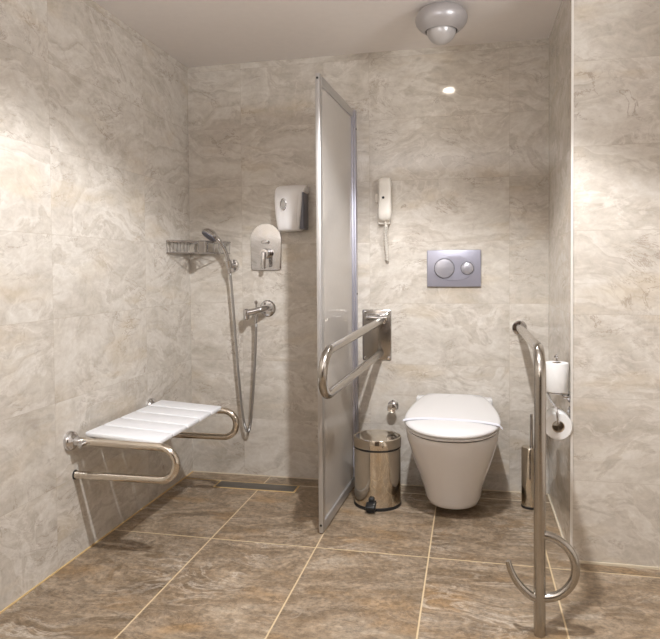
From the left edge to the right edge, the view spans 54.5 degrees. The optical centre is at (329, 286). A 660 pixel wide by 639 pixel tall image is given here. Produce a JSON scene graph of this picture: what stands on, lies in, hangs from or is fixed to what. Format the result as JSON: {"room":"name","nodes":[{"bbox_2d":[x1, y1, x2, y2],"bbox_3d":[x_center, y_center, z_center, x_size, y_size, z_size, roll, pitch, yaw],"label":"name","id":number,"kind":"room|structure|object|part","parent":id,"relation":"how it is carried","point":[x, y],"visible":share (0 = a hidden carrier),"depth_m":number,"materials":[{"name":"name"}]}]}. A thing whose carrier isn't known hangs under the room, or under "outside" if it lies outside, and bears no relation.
{"room":"accessible bathroom","nodes":[
{"label":"accessible bathroom","id":0,"kind":"room"},
{"bbox_2d":[0,0,192,610],"bbox_3d":[-1.178,-0.027,1.523,0.120,2.091,3.700,0,2,12],"label":"wall","id":1,"kind":"structure","parent":0,"point":[95,310],"depth_m":2.38,"materials":[{"name":"stone"}]},
{"bbox_2d":[0,471,192,613],"bbox_3d":[-1.109,1.026,1.538,0.005,0.024,3.700,0,2,12],"label":"trim","id":2,"kind":"structure","parent":1,"relation":"attached to","point":[82,552],"depth_m":2.39,"materials":[{"name":"tile"}]},
{"bbox_2d":[63,398,239,483],"bbox_3d":[-0.672,0.606,2.575,0.415,0.186,0.693,0,2,12],"label":"shower bench","id":3,"kind":"object","parent":1,"relation":"attached to","point":[147,428],"visible":1,"depth_m":2.40,"materials":[{"name":"white plastic"}]},
{"bbox_3d":[-0.824,0.559,2.619,0.018,0.018,0.670,0,2,12],"label":"hinge rod","id":4,"kind":"part","parent":3,"relation":"part of","materials":[{"name":"silver metal"}]},
{"bbox_2d":[166,240,230,253],"bbox_3d":[-0.642,-0.193,3.153,0.224,0.064,0.274,0,2,12],"label":"basket","id":5,"kind":"object","parent":1,"relation":"attached to","point":[201,244],"visible":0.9,"depth_m":3.14,"materials":[{"name":"silver metal"}]},
{"bbox_2d":[93,0,561,66],"bbox_3d":[0.215,-1.135,1.186,2.990,0.120,3.940,0,2,12],"label":"ceiling","id":6,"kind":"structure","parent":0,"point":[196,33],"depth_m":2.73,"materials":[{"name":"paint"}]},
{"bbox_2d":[415,1,467,44],"bbox_3d":[0.448,-1.043,2.576,0.208,0.141,0.208,0,2,12],"label":"ceiling light","id":7,"kind":"object","parent":6,"relation":"attached to","point":[439,21],"visible":1,"depth_m":2.52,"materials":[{"name":"white plastic"}]},
{"bbox_2d":[0,478,659,638],"bbox_3d":[0.232,1.075,1.245,2.990,0.120,3.940,0,2,12],"label":"floor","id":8,"kind":"structure","parent":0,"point":[202,560],"depth_m":2.16,"materials":[{"name":"brown tile"}]},
{"bbox_2d":[213,480,299,492],"bbox_3d":[-0.357,0.974,3.104,0.411,0.014,0.096,0,2,12],"label":"floor drain","id":9,"kind":"object","parent":8,"relation":"in","point":[221,484],"visible":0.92,"depth_m":3.10,"materials":[{"name":"metal"}]},
{"bbox_2d":[315,73,358,532],"bbox_3d":[0.042,0.065,2.823,0.032,1.811,0.642,0,2,15],"label":"screen","id":10,"kind":"object","parent":8,"relation":"on","point":[335,120],"visible":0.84,"depth_m":2.76,"materials":[{"name":"glass"}]},
{"bbox_3d":[-0.038,0.073,2.536,0.020,1.811,0.042,0,2,12],"label":"post","id":11,"kind":"part","parent":10,"relation":"part of","materials":[{"name":"metal"}]},
{"bbox_3d":[0.031,-0.817,2.799,0.022,0.038,0.578,0,2,15],"label":"rail","id":12,"kind":"part","parent":10,"relation":"part of","materials":[{"name":"metal"}]},
{"bbox_3d":[0.037,0.065,2.818,0.006,1.731,0.553,0,2,15],"label":"frosted pane","id":13,"kind":"part","parent":10,"relation":"part of","materials":[{"name":"white glass"}]},
{"bbox_3d":[0.045,0.947,2.846,0.022,0.042,0.578,0,2,15],"label":"rail","id":14,"kind":"part","parent":10,"relation":"part of","materials":[{"name":"metal"}]},
{"bbox_3d":[0.108,0.059,3.087,0.023,1.791,0.028,0,2,12],"label":"post","id":15,"kind":"part","parent":10,"relation":"part of","materials":[{"name":"metal"}]},
{"bbox_2d":[354,430,401,512],"bbox_3d":[0.217,0.818,2.861,0.213,0.308,0.236,-1,2,-20],"label":"pedal bin","id":16,"kind":"object","parent":8,"relation":"on","point":[377,453],"visible":1,"depth_m":2.79,"materials":[{"name":"metal"}]},
{"bbox_3d":[0.212,0.686,2.869,0.213,0.044,0.213,0,2,12],"label":"lid","id":17,"kind":"part","parent":16,"relation":"part of","materials":[{"name":"metal"}]},
{"bbox_2d":[521,414,533,509],"bbox_3d":[0.877,0.763,2.810,0.076,0.411,0.076,0,2,12],"label":"toilet brush","id":18,"kind":"object","parent":8,"relation":"on","point":[527,451],"visible":0.77,"depth_m":2.78,"materials":[{"name":"metal"}]},
{"bbox_3d":[0.881,0.631,2.803,0.018,0.147,0.018,0,2,12],"label":"handle","id":19,"kind":"part","parent":18,"relation":"part of","materials":[{"name":"silver metal"}]},
{"bbox_2d":[188,38,548,492],"bbox_3d":[0.633,-0.083,3.080,2.990,2.091,0.120,0,2,12],"label":"wall","id":20,"kind":"structure","parent":0,"point":[460,134],"depth_m":3.09,"materials":[{"name":"stone"}]},
{"bbox_2d":[225,259,238,271],"bbox_3d":[-0.502,-0.104,3.223,0.066,0.066,0.087,0,2,12],"label":"bracket","id":21,"kind":"object","parent":20,"relation":"attached to","point":[234,264],"visible":0.94,"depth_m":3.25,"materials":[{"name":"silver metal"}]},
{"bbox_2d":[201,228,257,432],"bbox_3d":[-0.495,0.224,3.182,0.274,1.027,0.089,0,2,0],"label":"shower","id":22,"kind":"object","parent":21,"relation":"hanging from","point":[210,234],"visible":1,"depth_m":3.20,"materials":[{"name":"silver metal"}]},
{"bbox_3d":[-0.535,-0.175,3.184,0.084,0.158,0.025,-1,2,-20],"label":"handle","id":23,"kind":"part","parent":22,"relation":"part of","materials":[{"name":"silver metal"}]},
{"bbox_2d":[243,300,275,319],"bbox_3d":[-0.351,0.117,3.193,0.159,0.094,0.076,-2,2,-41],"label":"faucet","id":24,"kind":"object","parent":20,"relation":"attached to","point":[267,308],"visible":1,"depth_m":3.17,"materials":[{"name":"silver metal"}]},
{"bbox_3d":[-0.413,0.138,3.169,0.033,0.054,0.033,0,2,12],"label":"spout","id":25,"kind":"part","parent":24,"relation":"part of","materials":[{"name":"silver metal"}]},
{"bbox_2d":[251,224,281,269],"bbox_3d":[-0.327,-0.196,3.193,0.160,0.233,0.064,0,2,12],"label":"shower mixer","id":26,"kind":"object","parent":20,"relation":"attached to","point":[266,240],"visible":1,"depth_m":3.21,"materials":[{"name":"silver metal"}]},
{"bbox_3d":[-0.329,-0.129,3.171,0.022,0.086,0.016,0,2,12],"label":"lever","id":27,"kind":"part","parent":26,"relation":"part of","materials":[{"name":"silver metal"}]},
{"bbox_2d":[274,185,308,231],"bbox_3d":[-0.189,-0.383,3.126,0.150,0.225,0.126,0,2,12],"label":"soap dispenser","id":28,"kind":"object","parent":20,"relation":"attached to","point":[291,201],"visible":1,"depth_m":3.08,"materials":[{"name":"white plastic"}]},
{"bbox_2d":[318,310,390,398],"bbox_3d":[0.124,0.266,2.692,0.140,0.282,0.879,0,2,14],"label":"grab rail","id":29,"kind":"object","parent":20,"relation":"attached to","point":[375,331],"visible":1,"depth_m":2.88,"materials":[{"name":"metal"}]},
{"bbox_3d":[0.228,0.236,3.114,0.140,0.246,0.006,0,2,12],"label":"wall plate","id":30,"kind":"part","parent":29,"relation":"part of","materials":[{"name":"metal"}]},
{"bbox_2d":[186,471,549,501],"bbox_3d":[0.617,0.975,2.997,2.750,0.021,0.108,0,2,12],"label":"trim","id":31,"kind":"structure","parent":20,"relation":"attached to","point":[197,475],"depth_m":3.17,"materials":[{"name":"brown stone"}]},
{"bbox_2d":[375,177,391,262],"bbox_3d":[0.256,-0.316,3.063,0.082,0.407,0.062,0,2,12],"label":"wall telephone","id":32,"kind":"object","parent":20,"relation":"attached to","point":[383,198],"visible":1,"depth_m":3.04,"materials":[{"name":"beige plastic"}]},
{"bbox_3d":[0.270,-0.205,3.069,0.023,0.186,0.036,0,2,27],"label":"cord","id":33,"kind":"part","parent":32,"relation":"part of","materials":[{"name":"white plastic"}]},
{"bbox_2d":[387,400,398,412],"bbox_3d":[0.300,0.578,3.074,0.052,0.052,0.071,0,2,12],"label":"valve","id":34,"kind":"object","parent":20,"relation":"attached to","point":[393,405],"visible":1,"depth_m":3.04,"materials":[{"name":"silver metal"}]},
{"bbox_3d":[0.296,0.580,3.055,0.047,0.047,0.031,0,2,12],"label":"knob","id":35,"kind":"part","parent":34,"relation":"part of","materials":[{"name":"silver metal"}]},
{"bbox_2d":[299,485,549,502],"bbox_3d":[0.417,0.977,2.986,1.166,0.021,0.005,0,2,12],"label":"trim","id":36,"kind":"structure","parent":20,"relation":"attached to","point":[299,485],"depth_m":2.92,"materials":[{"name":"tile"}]},
{"bbox_2d":[404,393,500,508],"bbox_3d":[0.527,0.717,2.751,0.391,0.421,0.612,0,2,12],"label":"toilet","id":37,"kind":"object","parent":20,"relation":"attached to","point":[453,459],"visible":0.98,"depth_m":2.59,"materials":[{"name":"white ceramic"}]},
{"bbox_3d":[0.520,0.542,2.722,0.391,0.070,0.562,0,2,12],"label":"lid","id":38,"kind":"part","parent":37,"relation":"part of","materials":[{"name":"white plastic"}]},
{"bbox_3d":[0.529,0.735,2.764,0.380,0.384,0.588,0,2,12],"label":"bowl","id":39,"kind":"part","parent":37,"relation":"part of","materials":[{"name":"white ceramic"}]},
{"bbox_2d":[403,417,502,429],"bbox_3d":[0.494,0.552,2.595,0.397,0.023,0.053,0,2,16],"label":"band","id":40,"kind":"object","parent":37,"relation":"on","point":[415,418],"visible":1,"depth_m":2.60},
{"bbox_2d":[427,250,480,286],"bbox_3d":[0.583,-0.085,3.017,0.250,0.173,0.025,0,2,12],"label":"flush plate","id":41,"kind":"object","parent":20,"relation":"attached to","point":[445,268],"visible":1,"depth_m":3.01,"materials":[{"name":"silver metal"}]},
{"bbox_2d":[505,320,579,637],"bbox_3d":[0.730,0.566,2.395,0.204,0.830,1.212,0,2,12],"label":"grab rail","id":42,"kind":"object","parent":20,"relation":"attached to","point":[539,596],"visible":1,"depth_m":1.81,"materials":[{"name":"silver metal"}]},
{"bbox_2d":[548,0,570,543],"bbox_3d":[0.977,-0.072,2.590,0.100,2.091,0.690,0,2,12],"label":"wall","id":43,"kind":"structure","parent":0,"point":[559,265],"depth_m":2.54,"materials":[{"name":"stone"}]},
{"bbox_2d":[546,354,569,424],"bbox_3d":[0.819,0.368,2.293,0.082,0.242,0.101,0,2,12],"label":"holder","id":44,"kind":"object","parent":43,"relation":"attached to","point":[566,396],"visible":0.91,"depth_m":2.30,"materials":[{"name":"silver metal"}]},
{"bbox_3d":[0.799,0.438,2.300,0.040,0.103,0.101,0,2,12],"label":"roll arm","id":45,"kind":"part","parent":44,"relation":"part of","materials":[{"name":"silver metal"}]},
{"bbox_2d":[546,361,568,392],"bbox_3d":[0.824,0.329,2.328,0.083,0.104,0.083,0,2,12],"label":"toilet roll","id":46,"kind":"object","parent":44,"relation":"on","point":[557,374],"visible":0.88,"depth_m":2.29,"materials":[{"name":"paper"}]},
{"bbox_2d":[546,407,572,439],"bbox_3d":[0.820,0.496,2.319,0.096,0.096,0.099,0,2,12],"label":"toilet roll","id":47,"kind":"object","parent":44,"relation":"hanging from","point":[561,431],"visible":0.9,"depth_m":2.27,"materials":[{"name":"paper"}]},
{"bbox_2d":[547,493,569,560],"bbox_3d":[0.933,0.981,2.627,0.005,0.025,0.696,0,2,12],"label":"trim","id":48,"kind":"structure","parent":43,"relation":"attached to","point":[547,493],"depth_m":2.69,"materials":[{"name":"tile"}]},
{"bbox_2d":[570,0,573,546],"bbox_3d":[0.853,-0.062,2.258,0.008,2.091,0.008,0,2,12],"label":"trim","id":49,"kind":"structure","parent":43,"relation":"attached to","point":[572,1],"depth_m":2.25,"materials":[{"name":"metal"}]},
{"bbox_2d":[573,0,659,566],"bbox_3d":[1.334,-0.064,2.156,0.984,2.091,0.006,0,2,12],"label":"wall pier","id":50,"kind":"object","parent":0,"point":[616,174],"visible":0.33,"depth_m":2.23,"materials":[{"name":"stone"}]},
{"bbox_2d":[579,560,659,569],"bbox_3d":[1.341,0.988,2.178,0.984,0.028,0.006,0,2,12],"label":"trim","id":51,"kind":"structure","parent":50,"relation":"attached to","point":[580,561],"depth_m":2.25,"materials":[{"name":"tile"}]}
]}

